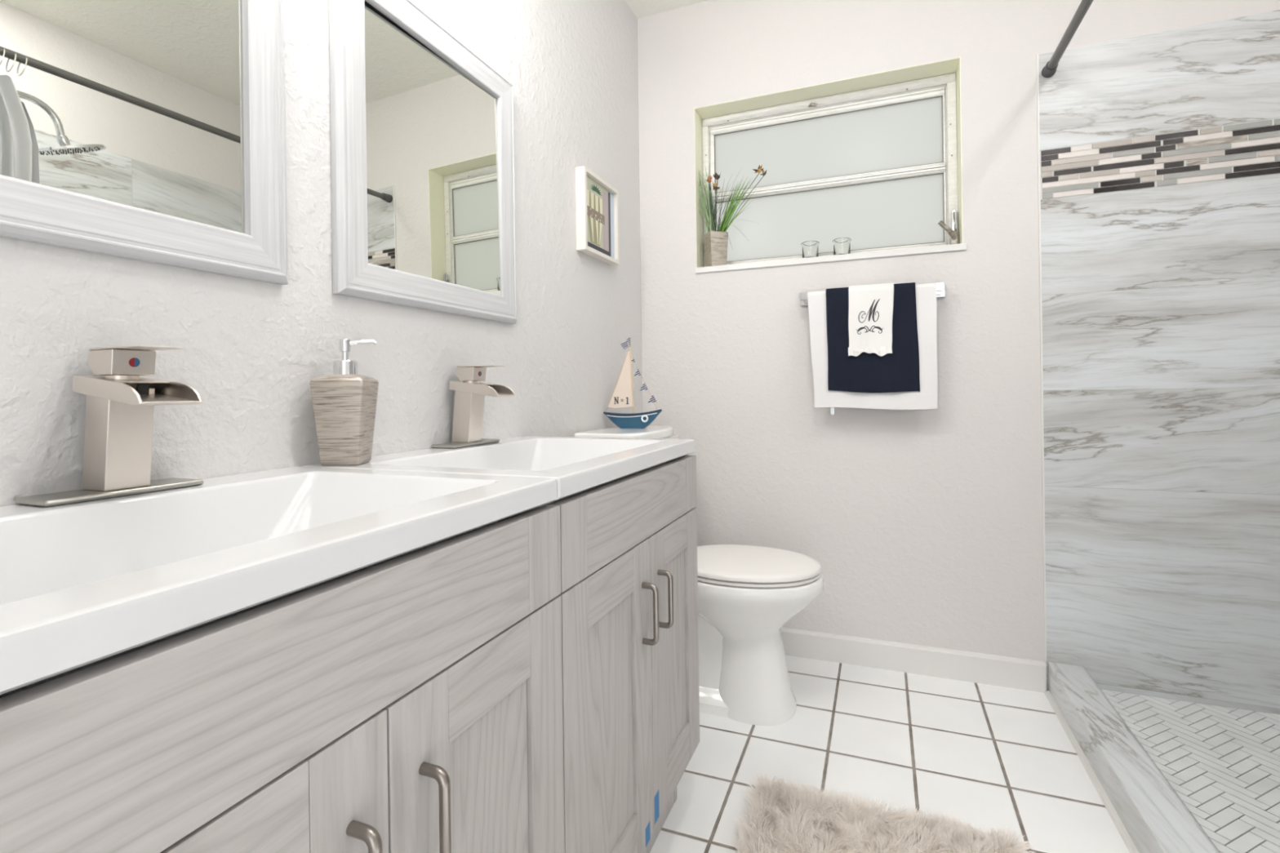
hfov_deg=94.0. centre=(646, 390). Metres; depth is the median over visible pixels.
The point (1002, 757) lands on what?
floor
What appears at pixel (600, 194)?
print
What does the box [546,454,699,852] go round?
vanity cabinet
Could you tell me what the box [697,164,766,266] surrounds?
potted grass
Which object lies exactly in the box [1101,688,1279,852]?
floor
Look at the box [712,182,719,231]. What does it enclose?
flower
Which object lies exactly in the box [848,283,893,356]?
towel
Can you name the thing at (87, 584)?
countertop sink
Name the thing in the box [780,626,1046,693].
baseboard
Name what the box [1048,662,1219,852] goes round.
shower curb
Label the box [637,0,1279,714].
wall
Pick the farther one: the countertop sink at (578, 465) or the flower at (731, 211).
the flower at (731, 211)
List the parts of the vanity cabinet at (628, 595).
rail, door, rail, drawer, tape strip, handle, tape strip, handle, rail, door, rail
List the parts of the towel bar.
post, post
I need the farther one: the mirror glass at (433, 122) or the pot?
the pot
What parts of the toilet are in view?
tank lid, tank, seat, lid, bowl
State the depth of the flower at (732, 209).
2.31 m
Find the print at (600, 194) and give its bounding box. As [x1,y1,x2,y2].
[586,174,614,258]
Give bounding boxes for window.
[695,72,966,273]
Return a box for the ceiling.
[625,0,709,18]
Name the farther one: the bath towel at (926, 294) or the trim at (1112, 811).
the bath towel at (926, 294)
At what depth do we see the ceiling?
2.33 m
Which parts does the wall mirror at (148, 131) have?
frame, frame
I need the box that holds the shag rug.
[726,773,1030,852]
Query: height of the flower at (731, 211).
0.261 m
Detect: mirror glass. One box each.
[0,0,244,233]
[364,0,501,295]
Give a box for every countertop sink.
[0,466,557,698]
[302,435,695,502]
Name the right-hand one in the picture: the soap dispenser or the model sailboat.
the model sailboat
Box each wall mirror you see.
[0,0,288,284]
[328,0,516,324]
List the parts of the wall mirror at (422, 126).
frame, frame, frame, frame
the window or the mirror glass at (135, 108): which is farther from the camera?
the window
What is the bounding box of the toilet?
[574,426,824,725]
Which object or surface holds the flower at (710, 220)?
on the potted grass
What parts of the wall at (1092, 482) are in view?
tile edge trim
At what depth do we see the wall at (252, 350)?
1.05 m
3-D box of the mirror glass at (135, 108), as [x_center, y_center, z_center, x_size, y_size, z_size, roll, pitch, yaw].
[-0.687,-0.482,0.706,0.003,0.502,0.426,-1,0,21]
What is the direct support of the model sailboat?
on the toilet
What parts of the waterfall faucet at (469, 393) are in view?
plate, handle, spout, lever, spout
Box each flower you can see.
[706,175,714,225]
[712,173,719,226]
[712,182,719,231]
[723,164,763,231]
[728,169,766,223]
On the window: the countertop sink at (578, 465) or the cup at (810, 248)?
the cup at (810, 248)
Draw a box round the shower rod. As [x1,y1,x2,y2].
[1041,0,1093,77]
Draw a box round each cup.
[800,240,819,257]
[832,237,851,255]
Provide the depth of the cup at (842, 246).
2.15 m
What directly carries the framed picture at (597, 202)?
attached to the wall at (252, 350)
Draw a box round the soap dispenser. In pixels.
[309,338,378,466]
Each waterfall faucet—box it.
[14,345,203,506]
[431,364,515,448]
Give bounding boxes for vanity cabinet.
[0,503,564,852]
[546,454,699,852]
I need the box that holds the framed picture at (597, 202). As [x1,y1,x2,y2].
[575,165,619,265]
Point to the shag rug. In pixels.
(787, 819)
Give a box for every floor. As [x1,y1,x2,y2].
[649,654,1129,852]
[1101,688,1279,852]
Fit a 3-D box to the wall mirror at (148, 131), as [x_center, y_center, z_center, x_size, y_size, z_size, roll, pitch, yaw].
[-0.682,-0.482,0.704,0.021,0.626,0.550,-1,0,21]
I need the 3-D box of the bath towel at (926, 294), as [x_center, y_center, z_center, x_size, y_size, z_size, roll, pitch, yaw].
[0.762,-0.134,2.034,0.409,0.434,0.038,-1,0,21]
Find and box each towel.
[807,283,937,414]
[826,282,919,392]
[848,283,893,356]
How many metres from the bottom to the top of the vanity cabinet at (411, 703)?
0.828 m
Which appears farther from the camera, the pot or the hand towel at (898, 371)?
the pot
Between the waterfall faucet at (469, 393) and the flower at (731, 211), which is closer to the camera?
the waterfall faucet at (469, 393)
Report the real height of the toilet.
0.853 m
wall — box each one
[0,0,642,506]
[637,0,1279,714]
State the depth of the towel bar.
2.01 m
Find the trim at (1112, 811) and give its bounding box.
[1044,690,1138,852]
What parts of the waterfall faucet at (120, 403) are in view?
plate, handle, spout, lever, spout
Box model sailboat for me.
[603,337,662,428]
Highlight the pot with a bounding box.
[702,231,728,266]
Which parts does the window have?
sash, frosted pane, sash, frosted pane, sill, crank handle, operator arm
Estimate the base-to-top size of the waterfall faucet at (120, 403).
0.176 m
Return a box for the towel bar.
[800,281,945,306]
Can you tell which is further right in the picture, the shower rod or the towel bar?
the shower rod
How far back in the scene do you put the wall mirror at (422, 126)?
1.24 m

